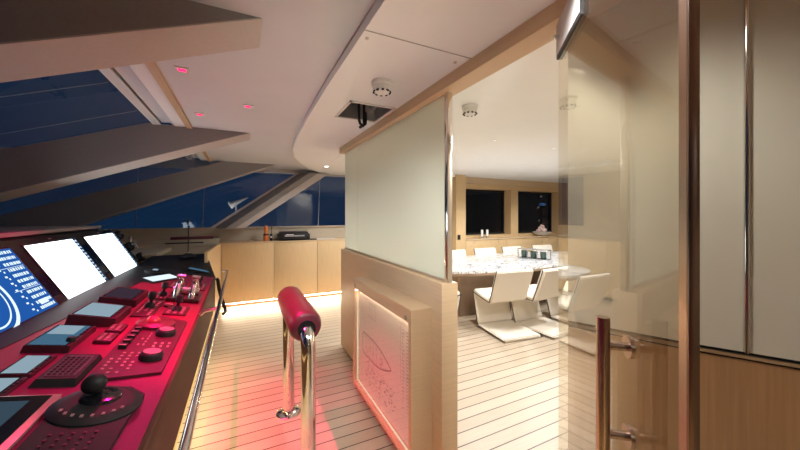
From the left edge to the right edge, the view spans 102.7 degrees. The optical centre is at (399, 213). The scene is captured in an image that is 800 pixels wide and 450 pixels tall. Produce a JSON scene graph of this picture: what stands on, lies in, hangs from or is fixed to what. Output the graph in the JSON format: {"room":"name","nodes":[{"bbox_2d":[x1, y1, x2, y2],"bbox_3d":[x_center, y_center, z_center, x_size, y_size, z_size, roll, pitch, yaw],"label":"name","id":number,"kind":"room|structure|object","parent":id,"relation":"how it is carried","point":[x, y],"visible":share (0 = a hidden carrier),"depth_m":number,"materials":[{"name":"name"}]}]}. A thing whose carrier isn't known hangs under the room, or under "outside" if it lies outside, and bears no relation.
{"room":"control cabin","nodes":[
{"label":"control cabin","id":0,"kind":"room"},
{"bbox_2d":[0,147,344,176],"bbox_3d":[-2.627,-0.830,5.773,7.600,0.160,0.080,0,0,-26],"label":"trim","id":1,"kind":"structure","parent":0,"point":[177,163],"depth_m":5.32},
{"bbox_2d":[141,245,212,261],"bbox_3d":[-4.376,1.025,4.436,3.080,1.050,0.030,0,0,-26],"label":"wall ledge","id":2,"kind":"object","parent":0,"point":[192,249],"visible":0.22,"depth_m":4.96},
{"bbox_2d":[131,247,171,258],"bbox_3d":[-4.397,0.525,3.868,2.540,0.050,0.970,0,0,-26],"label":"trim","id":3,"kind":"structure","parent":2,"relation":"attached to","point":[148,252],"depth_m":4.37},
{"bbox_2d":[134,241,219,247],"bbox_3d":[-4.417,0.480,4.610,3.160,0.040,0.418,0,0,-26],"label":"ledge","id":4,"kind":"object","parent":2,"relation":"on","point":[208,243],"visible":0.22,"depth_m":4.87,"materials":[{"name":"beige wood"}]},
{"bbox_2d":[111,226,344,246],"bbox_3d":[-2.627,0.895,5.773,7.600,1.310,0.080,0,0,-26],"label":"wall","id":5,"kind":"structure","parent":0,"point":[229,234],"depth_m":5.58,"materials":[{"name":"beige wood"}]},
{"bbox_2d":[120,238,219,244],"bbox_3d":[-4.444,0.432,4.663,3.160,0.055,0.298,0,0,-26],"label":"trim","id":6,"kind":"structure","parent":5,"relation":"attached to","point":[153,241],"depth_m":4.92,"materials":[{"name":"beige wood"}]},
{"bbox_2d":[170,236,213,239],"bbox_3d":[-3.324,0.383,5.128,0.580,0.045,0.100,0,0,-26],"label":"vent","id":7,"kind":"object","parent":6,"relation":"on","point":[186,237],"visible":1,"depth_m":5.09,"materials":[{"name":"black metal"}]},
{"bbox_2d":[99,225,344,230],"bbox_3d":[-2.603,0.239,5.723,7.600,0.022,0.037,0,0,-26],"label":"trim","id":8,"kind":"structure","parent":5,"relation":"attached to","point":[330,225],"depth_m":5.40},
{"bbox_2d":[228,197,247,214],"bbox_3d":[-2.980,-0.027,5.887,0.340,0.603,0.446,0,0,-26],"label":"lamp","id":9,"kind":"object","parent":5,"relation":"attached to","point":[232,204],"visible":0.66,"depth_m":6.00,"materials":[{"name":"plastic"}]},
{"bbox_2d":[212,173,327,228],"bbox_3d":[-2.289,-0.260,5.737,1.975,1.000,0.286,0,0,-26],"label":"beam","id":10,"kind":"structure","parent":5,"relation":"in","point":[299,183],"depth_m":5.65,"materials":[{"name":"beige paint"}]},
{"bbox_2d":[155,0,567,182],"bbox_3d":[3.050,-0.855,3.457,9.470,0.050,9.500,0,0,-26],"label":"ceiling","id":11,"kind":"structure","parent":0,"point":[302,42],"depth_m":2.24,"materials":[{"name":"white paint"}]},
{"bbox_2d":[0,123,249,201],"bbox_3d":[-3.122,-0.191,2.685,3.378,1.278,0.341,0,0,-26],"label":"beam","id":12,"kind":"structure","parent":11,"relation":"attached to","point":[25,170],"depth_m":2.77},
{"bbox_3d":[-2.935,-0.411,1.540,2.700,0.984,1.880,0,0,-26],"label":"window","id":13,"kind":"structure","parent":12,"relation":"attached to","visible":0},
{"bbox_2d":[2,82,107,96],"bbox_3d":[-2.986,-0.375,1.461,2.540,0.916,0.004,0,0,-26],"label":"window frame","id":14,"kind":"structure","parent":13,"relation":"attached to","point":[105,82],"depth_m":1.91,"materials":[{"name":"grey plastic"}]},
{"bbox_2d":[3,111,133,133],"bbox_3d":[-3.260,-0.375,2.017,2.540,0.916,0.004,0,0,-26],"label":"window frame","id":15,"kind":"structure","parent":13,"relation":"attached to","point":[131,111],"depth_m":2.40,"materials":[{"name":"grey metal"}]},
{"bbox_2d":[0,0,261,82],"bbox_3d":[-2.156,-0.191,0.728,3.378,1.278,0.265,0,0,-26],"label":"beam","id":16,"kind":"structure","parent":11,"relation":"attached to","point":[39,38],"depth_m":1.19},
{"bbox_2d":[0,161,274,226],"bbox_3d":[-3.848,-0.067,4.635,3.804,1.526,0.241,0,0,-26],"label":"beam","id":17,"kind":"structure","parent":11,"relation":"attached to","point":[87,209],"depth_m":4.50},
{"bbox_2d":[98,62,191,128],"bbox_3d":[-1.711,-0.891,2.144,0.320,0.158,1.880,0,0,-26],"label":"window frame","id":18,"kind":"structure","parent":11,"relation":"attached to","point":[144,85],"depth_m":2.17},
{"bbox_2d":[174,66,189,72],"bbox_3d":[-1.248,-0.826,1.832,0.070,0.008,0.070,0,0,-26],"label":"recessed light","id":19,"kind":"object","parent":11,"relation":"in","point":[177,68],"visible":1,"depth_m":1.82,"materials":[{"name":"plastic"}]},
{"bbox_2d":[185,151,210,161],"bbox_3d":[-2.672,-0.891,4.090,0.320,0.158,1.780,0,0,-26],"label":"window frame","id":20,"kind":"structure","parent":11,"relation":"attached to","point":[202,155],"depth_m":4.63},
{"bbox_2d":[462,103,477,116],"bbox_3d":[0.538,-0.796,2.459,0.124,0.067,0.124,0,0,-26],"label":"smoke detector","id":21,"kind":"object","parent":11,"relation":"attached to","point":[470,109],"visible":1,"depth_m":2.42,"materials":[{"name":"plastic"}]},
{"bbox_2d":[175,294,567,449],"bbox_3d":[1.536,1.580,2.989,12.600,0.060,10.000,0,0,-26],"label":"floor","id":22,"kind":"structure","parent":0,"point":[512,395],"depth_m":2.81,"materials":[{"name":"beige wood"}]},
{"bbox_2d":[0,225,215,449],"bbox_3d":[-2.289,0.832,0.387,3.238,1.437,7.120,0,0,-26],"label":"console","id":23,"kind":"object","parent":22,"relation":"on","point":[157,423],"depth_m":1.74,"materials":[{"name":"brown wood"}]},
{"bbox_2d":[0,377,27,395],"bbox_3d":[-1.380,0.596,1.086,0.098,0.032,0.160,0,0,-26],"label":"display","id":24,"kind":"object","parent":23,"relation":"on","point":[8,385],"visible":1,"depth_m":1.12,"materials":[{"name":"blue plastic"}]},
{"bbox_2d":[0,378,17,391],"bbox_3d":[-1.383,0.588,1.085,0.070,0.001,0.138,13,-6,-26],"label":"picture","id":25,"kind":"object","parent":24,"relation":"on","point":[4,382],"depth_m":1.12},
{"bbox_2d":[0,355,56,377],"bbox_3d":[-1.463,0.597,1.257,0.098,0.032,0.190,0,0,-26],"label":"display","id":26,"kind":"object","parent":23,"relation":"on","point":[28,366],"visible":1,"depth_m":1.24,"materials":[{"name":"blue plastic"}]},
{"bbox_2d":[1,356,48,372],"bbox_3d":[-1.465,0.588,1.256,0.070,0.001,0.163,13,-6,-26],"label":"picture","id":27,"kind":"object","parent":26,"relation":"on","point":[27,363],"depth_m":1.25},
{"bbox_2d":[0,247,58,332],"bbox_3d":[-2.010,0.374,1.584,0.238,0.403,0.716,0,0,-27],"label":"display","id":28,"kind":"object","parent":23,"relation":"on","point":[23,297],"visible":0.96,"depth_m":1.74,"materials":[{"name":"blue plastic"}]},
{"bbox_2d":[0,394,61,449],"bbox_3d":[-1.193,0.606,0.839,0.276,0.069,0.480,0,0,-26],"label":"screen","id":29,"kind":"object","parent":23,"relation":"on","point":[18,414],"visible":1,"depth_m":0.98,"materials":[{"name":"metal"}]},
{"bbox_2d":[0,401,28,425],"bbox_3d":[-1.205,0.592,0.830,0.185,0.002,0.395,12,-5,-26],"label":"picture","id":30,"kind":"object","parent":29,"relation":"attached to","point":[8,409],"depth_m":1.00},
{"bbox_2d":[0,229,98,241],"bbox_3d":[-1.842,0.184,0.161,0.640,0.072,6.320,0,0,-26],"label":"hood","id":31,"kind":"object","parent":23,"relation":"attached to","point":[51,233],"depth_m":2.26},
{"bbox_2d":[0,225,100,237],"bbox_3d":[-2.561,0.132,-0.177,2.250,0.037,6.350,0,0,-26],"label":"shelf","id":32,"kind":"object","parent":23,"relation":"attached to","point":[13,231],"depth_m":2.43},
{"bbox_2d":[20,325,95,352],"bbox_3d":[-1.601,0.587,1.518,0.156,0.058,0.300,0,0,-26],"label":"display","id":33,"kind":"object","parent":23,"relation":"on","point":[61,338],"visible":1,"depth_m":1.46,"materials":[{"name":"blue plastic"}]},
{"bbox_2d":[29,325,89,344],"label":"picture","id":34,"kind":"object","parent":33,"relation":"on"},
{"bbox_2d":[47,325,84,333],"bbox_3d":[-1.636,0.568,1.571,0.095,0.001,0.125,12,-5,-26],"label":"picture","id":35,"kind":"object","parent":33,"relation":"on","point":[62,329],"depth_m":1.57},
{"bbox_2d":[21,238,107,299],"bbox_3d":[-2.371,0.372,2.312,0.235,0.399,0.692,0,0,-26],"label":"display","id":36,"kind":"object","parent":23,"relation":"on","point":[64,262],"visible":0.92,"depth_m":2.24,"materials":[{"name":"white glass"}]},
{"bbox_2d":[28,354,102,387],"bbox_3d":[-1.320,0.618,1.278,0.128,0.049,0.260,0,0,-26],"label":"keypad","id":37,"kind":"object","parent":23,"relation":"on","point":[70,370],"visible":1,"depth_m":1.23,"materials":[{"name":"plastic"}]},
{"bbox_2d":[16,373,144,449],"bbox_3d":[-0.965,0.614,0.971,0.240,0.148,0.505,0,0,-26],"label":"controller","id":38,"kind":"object","parent":23,"relation":"on","point":[94,417],"visible":1,"depth_m":0.99,"materials":[{"name":"plastic"}]},
{"bbox_2d":[64,302,130,326],"bbox_3d":[-1.733,0.579,1.855,0.211,0.096,0.290,0,0,-26],"label":"display","id":39,"kind":"object","parent":23,"relation":"on","point":[97,314],"visible":0.98,"depth_m":1.78,"materials":[{"name":"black plastic"}]},
{"bbox_2d":[74,302,122,316],"bbox_3d":[-1.734,0.553,1.854,0.153,0.009,0.244,13,-6,-26],"label":"picture","id":40,"kind":"object","parent":39,"relation":"attached to","point":[91,309],"depth_m":1.84},
{"bbox_2d":[92,332,118,343],"bbox_3d":[-1.472,0.622,1.604,0.071,0.030,0.120,0,0,-26],"label":"block","id":41,"kind":"object","parent":23,"relation":"on","point":[103,338],"visible":1,"depth_m":1.58,"materials":[{"name":"red plastic"}]},
{"bbox_2d":[82,232,137,276],"bbox_3d":[-2.748,0.372,3.074,0.235,0.399,0.722,0,0,-26],"label":"display","id":42,"kind":"object","parent":23,"relation":"on","point":[109,249],"visible":0.94,"depth_m":3.01,"materials":[{"name":"white glass"}]},
{"bbox_2d":[105,324,127,333],"bbox_3d":[-1.539,0.622,1.738,0.071,0.030,0.120,0,0,-26],"label":"block","id":43,"kind":"object","parent":23,"relation":"on","point":[114,328],"visible":0.97,"depth_m":1.72,"materials":[{"name":"red plastic"}]},
{"bbox_2d":[113,230,123,239],"bbox_3d":[-3.007,0.227,3.423,0.085,0.104,0.100,0,0,-26],"label":"round gauge","id":44,"kind":"object","parent":23,"relation":"attached to","point":[119,234],"visible":0.95,"depth_m":3.40,"materials":[{"name":"plastic"}]},
{"bbox_2d":[98,286,148,307],"bbox_3d":[-1.932,0.579,2.247,0.201,0.092,0.340,0,0,-26],"label":"display","id":45,"kind":"object","parent":23,"relation":"on","point":[132,297],"visible":0.98,"depth_m":2.17,"materials":[{"name":"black plastic"}]},
{"bbox_2d":[104,287,141,298],"bbox_3d":[-1.933,0.553,2.246,0.146,0.007,0.286,13,-6,-26],"label":"picture","id":46,"kind":"object","parent":45,"relation":"attached to","point":[120,292],"depth_m":2.24},
{"bbox_2d":[125,242,134,250],"bbox_3d":[-2.970,0.356,3.519,0.085,0.104,0.100,0,0,-26],"label":"round gauge","id":47,"kind":"object","parent":23,"relation":"attached to","point":[129,245],"visible":1,"depth_m":3.49,"materials":[{"name":"plastic"}]},
{"bbox_2d":[88,315,186,380],"bbox_3d":[-1.295,0.640,1.659,0.242,0.102,0.879,0,0,-27],"label":"control panel","id":48,"kind":"object","parent":23,"relation":"on","point":[146,349],"visible":0.99,"depth_m":1.51,"materials":[{"name":"red plastic"}]},
{"bbox_2d":[118,343,128,348],"bbox_3d":[-1.323,0.630,1.530,0.033,0.024,0.035,0,0,-26],"label":"rocker switch","id":49,"kind":"object","parent":48,"relation":"attached to","point":[122,345],"depth_m":1.52,"materials":[{"name":"plastic"}]},
{"bbox_2d":[123,338,132,343],"bbox_3d":[-1.352,0.630,1.588,0.033,0.024,0.035,0,0,-26],"label":"rocker switch","id":50,"kind":"object","parent":48,"relation":"attached to","point":[127,340],"depth_m":1.58,"materials":[{"name":"plastic"}]},
{"bbox_2d":[127,334,135,339],"bbox_3d":[-1.381,0.630,1.646,0.033,0.024,0.035,0,0,-26],"label":"rocker switch","id":51,"kind":"object","parent":48,"relation":"attached to","point":[133,336],"depth_m":1.64,"materials":[{"name":"plastic"}]},
{"bbox_2d":[131,329,139,334],"bbox_3d":[-1.409,0.630,1.705,0.033,0.024,0.035,0,0,-26],"label":"rocker switch","id":52,"kind":"object","parent":48,"relation":"attached to","point":[137,332],"depth_m":1.69,"materials":[{"name":"plastic"}]},
{"bbox_2d":[136,252,144,260],"bbox_3d":[-2.938,0.486,3.624,0.085,0.104,0.100,0,0,-26],"label":"round gauge","id":53,"kind":"object","parent":23,"relation":"attached to","point":[140,256],"visible":0.99,"depth_m":3.60,"materials":[{"name":"plastic"}]},
{"bbox_2d":[130,291,165,316],"bbox_3d":[-1.701,0.588,2.171,0.109,0.126,0.420,0,0,-26],"label":"switch panel","id":54,"kind":"object","parent":23,"relation":"on","point":[150,306],"visible":0.97,"depth_m":2.15,"materials":[{"name":"red plastic"}]},
{"bbox_2d":[144,269,164,273],"bbox_3d":[-2.473,0.579,3.229,0.169,0.058,0.169,0,0,-33],"label":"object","id":55,"kind":"object","parent":23,"relation":"on","point":[149,271],"visible":0.99,"depth_m":3.18,"materials":[{"name":"plastic"}]},
{"bbox_2d":[140,274,177,282],"bbox_3d":[-2.238,0.602,3.000,0.120,0.083,0.363,0,0,-1],"label":"screen","id":56,"kind":"object","parent":23,"relation":"on","point":[164,277],"visible":0.84,"depth_m":2.95,"materials":[{"name":"white glass"}]},
{"bbox_2d":[144,274,176,280],"bbox_3d":[-2.235,0.595,3.001,0.096,0.016,0.336,10,-5,0],"label":"picture","id":57,"kind":"object","parent":56,"relation":"attached to","point":[164,277],"depth_m":2.99},
{"bbox_2d":[155,281,168,299],"bbox_3d":[-1.847,0.589,2.490,0.089,0.124,0.220,0,0,-26],"label":"switch panel","id":58,"kind":"object","parent":23,"relation":"on","point":[163,294],"visible":0.8,"depth_m":2.48,"materials":[{"name":"red plastic"}]},
{"bbox_2d":[162,294,189,315],"bbox_3d":[-1.540,0.621,2.206,0.128,0.128,0.200,0,0,-26],"label":"switch panel","id":59,"kind":"object","parent":23,"relation":"on","point":[177,310],"visible":1,"depth_m":2.19,"materials":[{"name":"red plastic"}]},
{"bbox_2d":[168,281,187,287],"bbox_3d":[-2.015,0.644,2.909,0.118,0.033,0.260,0,0,-26],"label":"switch panel","id":60,"kind":"object","parent":23,"relation":"on","point":[173,283],"visible":0.4,"depth_m":2.90,"materials":[{"name":"red plastic"}]},
{"bbox_2d":[165,274,202,302],"bbox_3d":[-1.714,0.579,2.555,0.221,0.225,0.298,0,0,-26],"label":"lever","id":61,"kind":"object","parent":23,"relation":"on","point":[192,294],"visible":0.98,"depth_m":2.50,"materials":[{"name":"silver metal"}]},
{"bbox_2d":[180,219,195,257],"bbox_3d":[-2.628,0.293,3.967,0.170,0.470,0.169,0,0,-26],"label":"gooseneck microphone","id":62,"kind":"object","parent":23,"relation":"on","point":[187,254],"visible":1,"depth_m":3.96,"materials":[{"name":"metal"}]},
{"bbox_2d":[173,312,213,449],"bbox_3d":[-0.679,1.037,0.724,0.043,0.026,6.300,0,0,-26],"label":"railing","id":63,"kind":"object","parent":23,"relation":"attached to","point":[185,408],"depth_m":1.85,"materials":[{"name":"silver metal"}]},
{"bbox_2d":[187,267,209,272],"bbox_3d":[-2.274,0.643,3.617,0.221,0.087,0.120,0,0,-26],"label":"screen","id":64,"kind":"object","parent":23,"relation":"on","point":[189,269],"visible":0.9,"depth_m":3.57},
{"bbox_2d":[178,270,228,449],"bbox_3d":[-0.786,0.681,1.137,0.136,0.065,5.734,0,0,-26],"label":"grab rail","id":65,"kind":"object","parent":23,"relation":"attached to","point":[185,443],"visible":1,"depth_m":1.26,"materials":[{"name":"metal"}]},
{"bbox_2d":[199,275,207,290],"bbox_3d":[-1.871,0.629,2.979,0.118,0.127,0.300,0,0,-26],"label":"switch panel","id":66,"kind":"object","parent":23,"relation":"on","point":[202,286],"visible":0.52,"depth_m":2.97,"materials":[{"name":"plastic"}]},
{"bbox_2d":[204,243,220,325],"bbox_3d":[-2.620,0.960,4.503,0.032,0.980,1.299,0,0,-23],"label":"panel","id":67,"kind":"object","parent":23,"relation":"attached to","point":[213,255],"visible":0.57,"depth_m":4.55,"materials":[{"name":"brown wood"}]},
{"bbox_2d":[215,277,226,314],"bbox_3d":[-1.961,0.901,3.519,0.065,0.431,0.161,0,0,7],"label":"strap","id":68,"kind":"object","parent":23,"relation":"hanging from","point":[217,279],"visible":0.88,"depth_m":3.49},
{"bbox_2d":[221,243,273,307],"bbox_3d":[-2.604,1.020,5.488,0.786,1.060,0.448,0,0,-26],"label":"base cabinet","id":69,"kind":"object","parent":22,"relation":"on","point":[250,267],"visible":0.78,"depth_m":5.29,"materials":[{"name":"brown wood"}]},
{"bbox_2d":[221,237,344,244],"bbox_3d":[-1.020,0.480,6.268,4.340,0.020,0.453,0,0,-26],"label":"countertop","id":70,"kind":"structure","parent":69,"relation":"on","point":[337,238],"depth_m":5.48,"materials":[{"name":"brown wood"}]},
{"bbox_2d":[263,225,268,240],"bbox_3d":[-2.360,0.335,5.638,0.096,0.270,0.096,0,0,-26],"label":"signal flare","id":71,"kind":"object","parent":70,"relation":"on","point":[266,234],"visible":1,"depth_m":5.61,"materials":[{"name":"orange paint"}]},
{"bbox_2d":[277,231,309,240],"bbox_3d":[-1.927,0.393,5.801,0.540,0.155,0.370,0,0,-26],"label":"printer","id":72,"kind":"object","parent":70,"relation":"on","point":[282,235],"visible":1,"depth_m":5.68,"materials":[{"name":"plastic"}]},
{"bbox_2d":[273,241,316,301],"bbox_3d":[-1.923,1.020,5.825,0.726,1.060,0.448,0,0,-26],"label":"base cabinet","id":73,"kind":"object","parent":22,"relation":"on","point":[295,263],"visible":0.87,"depth_m":5.62,"materials":[{"name":"brown wood"}]},
{"bbox_2d":[276,286,320,449],"bbox_3d":[-0.705,1.064,2.188,0.208,0.971,0.932,0,0,-26],"label":"rail","id":74,"kind":"object","parent":22,"relation":"on","point":[301,321],"visible":1,"depth_m":1.91,"materials":[{"name":"silver metal"}]},
{"bbox_2d":[315,240,344,296],"bbox_3d":[-1.254,1.020,6.155,0.756,1.060,0.448,0,0,-26],"label":"base cabinet","id":75,"kind":"object","parent":22,"relation":"on","point":[328,252],"visible":0.52,"depth_m":5.88,"materials":[{"name":"brown wood"}]},
{"bbox_2d":[452,249,465,256],"bbox_3d":[1.141,1.128,6.136,0.568,0.841,0.717,0,0,-26],"label":"dining chair","id":76,"kind":"object","parent":22,"relation":"on","point":[455,253],"visible":0.05,"depth_m":6.31,"materials":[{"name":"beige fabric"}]},
{"bbox_2d":[474,247,495,254],"bbox_3d":[1.850,1.128,6.486,0.568,0.841,0.717,0,0,-26],"label":"dining chair","id":77,"kind":"object","parent":22,"relation":"on","point":[481,251],"visible":0.07,"depth_m":6.61,"materials":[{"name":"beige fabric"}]},
{"bbox_2d":[466,239,506,255],"bbox_3d":[1.868,1.060,7.217,1.166,0.980,0.308,0,0,-26],"label":"sideboard","id":78,"kind":"object","parent":22,"relation":"on","point":[497,243],"visible":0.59,"depth_m":7.07,"materials":[{"name":"brown wood"}]},
{"bbox_2d":[466,234,567,240],"bbox_3d":[3.454,0.560,7.997,4.705,0.020,0.314,0,0,-26],"label":"countertop","id":79,"kind":"structure","parent":78,"relation":"on","point":[536,236],"depth_m":7.49,"materials":[{"name":"brown wood"}]},
{"bbox_2d":[533,224,550,235],"bbox_3d":[3.574,0.406,8.077,0.440,0.287,0.437,0,0,-26],"label":"flower bowl","id":80,"kind":"object","parent":79,"relation":"on","point":[541,231],"visible":1,"depth_m":8.00,"materials":[{"name":"plastic"}]},
{"bbox_2d":[473,269,541,342],"bbox_3d":[1.397,1.128,4.250,0.568,0.841,0.717,0,0,-18],"label":"dining chair","id":81,"kind":"object","parent":22,"relation":"on","point":[492,307],"visible":1,"depth_m":4.16,"materials":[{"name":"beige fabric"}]},
{"bbox_2d":[452,251,567,316],"bbox_3d":[2.050,1.175,5.674,3.900,0.750,1.480,0,0,-26],"label":"dining table","id":82,"kind":"object","parent":22,"relation":"on","point":[472,272],"visible":0.38,"depth_m":5.00,"materials":[{"name":"stone"}]},
{"bbox_2d":[517,248,550,260],"bbox_3d":[2.385,0.712,5.695,0.174,0.177,0.534,0,0,-43],"label":"caddy","id":83,"kind":"object","parent":82,"relation":"on","point":[527,249],"visible":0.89,"depth_m":5.67,"materials":[{"name":"metal"}]},
{"bbox_2d":[530,251,537,258],"bbox_3d":[2.385,0.727,5.695,0.124,0.120,0.123,0,0,-26],"label":"glass votive","id":84,"kind":"object","parent":83,"relation":"in","point":[534,254],"visible":0.99,"depth_m":5.65,"materials":[{"name":"green glass"}]},
{"bbox_2d":[540,252,546,259],"bbox_3d":[2.505,0.727,5.568,0.124,0.120,0.123,0,0,-26],"label":"glass votive","id":85,"kind":"object","parent":83,"relation":"in","point":[543,255],"visible":0.91,"depth_m":5.52,"materials":[{"name":"glass"}]},
{"bbox_2d":[501,246,521,252],"bbox_3d":[2.522,1.128,6.818,0.568,0.841,0.717,0,0,-26],"label":"dining chair","id":86,"kind":"object","parent":22,"relation":"on","point":[513,249],"visible":0.09,"depth_m":6.92,"materials":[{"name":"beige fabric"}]},
{"bbox_2d":[507,237,541,251],"bbox_3d":[2.917,1.060,7.735,1.166,0.980,0.308,0,0,-26],"label":"sideboard","id":87,"kind":"object","parent":22,"relation":"on","point":[523,242],"visible":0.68,"depth_m":7.59,"materials":[{"name":"brown wood"}]},
{"bbox_2d":[510,266,567,339],"bbox_3d":[1.951,1.128,4.369,0.568,0.841,0.717,0,0,-30],"label":"dining chair","id":88,"kind":"object","parent":22,"relation":"on","point":[551,282],"visible":0.79,"depth_m":4.28,"materials":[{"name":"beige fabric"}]},
{"bbox_2d":[531,245,552,250],"bbox_3d":[3.315,1.128,7.154,0.568,0.841,0.717,0,0,-21],"label":"dining chair","id":89,"kind":"object","parent":22,"relation":"on","point":[548,247],"visible":0.12,"depth_m":7.30,"materials":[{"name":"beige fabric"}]},
{"bbox_2d":[542,236,567,251],"bbox_3d":[3.966,1.060,8.253,1.166,0.980,0.308,0,0,-26],"label":"sideboard","id":90,"kind":"object","parent":22,"relation":"on","point":[560,243],"visible":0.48,"depth_m":8.10,"materials":[{"name":"brown wood"}]},
{"bbox_2d":[546,280,567,323],"bbox_3d":[2.568,1.128,4.640,0.568,0.841,0.717,0,0,-28],"label":"dining chair","id":91,"kind":"object","parent":22,"relation":"on","point":[557,306],"visible":0.2,"depth_m":4.77,"materials":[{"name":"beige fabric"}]},
{"bbox_2d":[341,249,457,449],"bbox_3d":[-0.173,0.962,2.806,0.115,1.117,2.095,0,0,-26],"label":"wall partition","id":92,"kind":"structure","parent":0,"point":[439,295],"depth_m":1.90,"materials":[{"name":"brown wood"}]},
{"bbox_2d":[353,276,431,449],"bbox_3d":[-0.115,1.030,2.388,0.150,0.930,1.090,0,0,-26],"label":"decorative panel","id":93,"kind":"object","parent":92,"relation":"attached to","point":[392,329],"visible":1,"depth_m":2.17,"materials":[{"name":"brown wood"}]},
{"bbox_2d":[363,303,407,413],"bbox_3d":[-0.133,1.068,2.379,0.001,0.696,0.863,0,0,-26],"label":"print","id":94,"kind":"object","parent":93,"relation":"attached to","point":[369,303],"depth_m":2.37},
{"bbox_2d":[345,92,451,282],"bbox_3d":[-0.172,-0.154,2.806,0.036,1.115,2.095,0,0,-26],"label":"glass screen","id":95,"kind":"object","parent":92,"relation":"on","point":[398,181],"visible":1,"depth_m":2.33,"materials":[{"name":"glass"}]},
{"bbox_2d":[293,0,556,176],"bbox_3d":[0.283,-0.804,2.325,2.896,0.048,9.922,0,0,-8],"label":"ceiling","id":96,"kind":"structure","parent":0,"point":[466,28],"depth_m":1.56,"materials":[{"name":"white paint"}]},
{"bbox_2d":[335,100,395,122],"bbox_3d":[-0.267,-0.891,2.455,0.365,0.238,0.400,0,0,-26],"label":"ceiling hatch","id":97,"kind":"object","parent":96,"relation":"attached to","point":[375,113],"visible":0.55,"depth_m":2.60,"materials":[{"name":"plastic"}]},
{"bbox_2d":[357,103,366,126],"bbox_3d":[-0.283,-0.826,2.422,0.077,0.344,0.037,0,0,-37],"label":"cable","id":98,"kind":"object","parent":97,"relation":"hanging from","point":[358,105],"visible":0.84,"depth_m":2.41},
{"bbox_2d":[372,78,391,95],"bbox_3d":[-0.106,-0.747,1.891,0.124,0.067,0.124,0,0,-26],"label":"smoke detector","id":99,"kind":"object","parent":96,"relation":"attached to","point":[381,86],"visible":1,"depth_m":1.85,"materials":[{"name":"plastic"}]},
{"bbox_2d":[365,30,470,58],"bbox_3d":[0.104,-0.780,1.480,0.563,0.002,0.006,0,0,-26],"label":"trim","id":100,"kind":"structure","parent":96,"relation":"attached to","point":[365,30],"depth_m":1.46,"materials":[{"name":"grey metal"}]},
{"bbox_2d":[452,174,465,251],"bbox_3d":[1.103,0.360,7.152,0.250,2.380,0.850,0,0,-26],"label":"column","id":101,"kind":"structure","parent":0,"point":[459,181],"depth_m":6.78,"materials":[{"name":"brown wood"}]},
{"bbox_2d":[339,0,623,153],"bbox_3d":[0.820,-0.747,0.795,0.115,0.070,6.700,0,0,-26],"label":"trim","id":102,"kind":"structure","parent":0,"point":[539,30],"depth_m":1.50,"materials":[{"name":"brown wood"}]},
{"bbox_2d":[553,0,699,449],"bbox_3d":[0.488,0.416,0.845,0.079,2.257,0.768,0,0,13],"label":"door","id":103,"kind":"structure","parent":102,"relation":"attached to","point":[574,13],"depth_m":0.47,"materials":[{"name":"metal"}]},
{"bbox_2d":[466,183,567,237],"bbox_3d":[3.302,-0.115,8.266,4.760,1.430,0.300,0,0,-26],"label":"wall","id":104,"kind":"structure","parent":0,"point":[559,195],"depth_m":7.96,"materials":[{"name":"brown wood"}]},
{"bbox_2d":[466,191,501,232],"bbox_3d":[1.923,-0.045,7.715,1.480,1.070,0.012,0,0,-26],"label":"window","id":105,"kind":"structure","parent":104,"relation":"in","point":[483,209],"depth_m":7.76,"materials":[{"name":"black glass"}]},
{"bbox_2d":[466,189,503,234],"bbox_3d":[1.935,-0.045,7.691,1.480,1.070,0.040,0,0,-26],"label":"trim","id":106,"kind":"structure","parent":104,"relation":"attached to","point":[502,232],"depth_m":7.89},
{"bbox_2d":[466,177,567,188],"bbox_3d":[3.377,-0.760,8.114,4.760,0.140,0.042,0,0,-26],"label":"trim","id":107,"kind":"structure","parent":104,"relation":"attached to","point":[471,180],"depth_m":7.80,"materials":[{"name":"brown wood"}]},
{"bbox_2d":[518,193,549,230],"bbox_3d":[3.466,-0.045,8.476,1.480,1.070,0.012,0,0,-26],"label":"window","id":108,"kind":"structure","parent":104,"relation":"in","point":[533,209],"depth_m":8.51,"materials":[{"name":"black glass"}]},
{"bbox_2d":[518,191,551,232],"bbox_3d":[3.477,-0.045,8.453,1.480,1.070,0.040,0,0,-26],"label":"trim","id":109,"kind":"structure","parent":104,"relation":"attached to","point":[550,230],"depth_m":8.72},
{"bbox_2d":[568,327,799,449],"bbox_3d":[2.152,0.988,-0.079,0.609,1.125,3.952,0,0,-41],"label":"wall","id":110,"kind":"structure","parent":0,"point":[745,405],"depth_m":1.02,"materials":[{"name":"brown wood"}]},
{"bbox_2d":[568,326,799,369],"bbox_3d":[2.155,0.421,-0.077,0.609,0.007,3.954,0,0,-41],"label":"trim","id":111,"kind":"structure","parent":110,"relation":"on","point":[568,326],"depth_m":0.96,"materials":[{"name":"brown wood"}]},
{"bbox_2d":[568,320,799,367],"bbox_3d":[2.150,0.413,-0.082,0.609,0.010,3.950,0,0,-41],"label":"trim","id":112,"kind":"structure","parent":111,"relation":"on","point":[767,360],"depth_m":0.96,"materials":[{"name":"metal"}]},
{"bbox_3d":[2.040,0.360,-0.225,1.140,2.380,3.790,0,0,-26],"label":"wall","id":113,"kind":"structure","parent":0,"visible":0},
{"bbox_2d":[568,0,743,351],"bbox_3d":[0.828,-0.190,1.083,0.458,1.180,0.057,0,0,37],"label":"wall panel","id":114,"kind":"object","parent":113,"relation":"attached to","point":[623,60],"visible":0.79,"depth_m":1.06,"materials":[{"name":"beige paint"}]},
{"bbox_2d":[744,0,749,353],"bbox_3d":[0.999,-0.190,0.922,0.011,1.180,0.011,0,0,-26],"label":"trim","id":115,"kind":"structure","parent":113,"relation":"attached to","point":[746,2],"depth_m":0.92,"materials":[{"name":"metal"}]},
{"bbox_2d":[750,0,799,360],"bbox_3d":[2.320,-0.190,-0.243,0.550,1.180,3.498,0,0,-39],"label":"wall panel","id":116,"kind":"object","parent":113,"relation":"attached to","point":[774,24],"visible":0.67,"depth_m":0.90,"materials":[{"name":"beige paint"}]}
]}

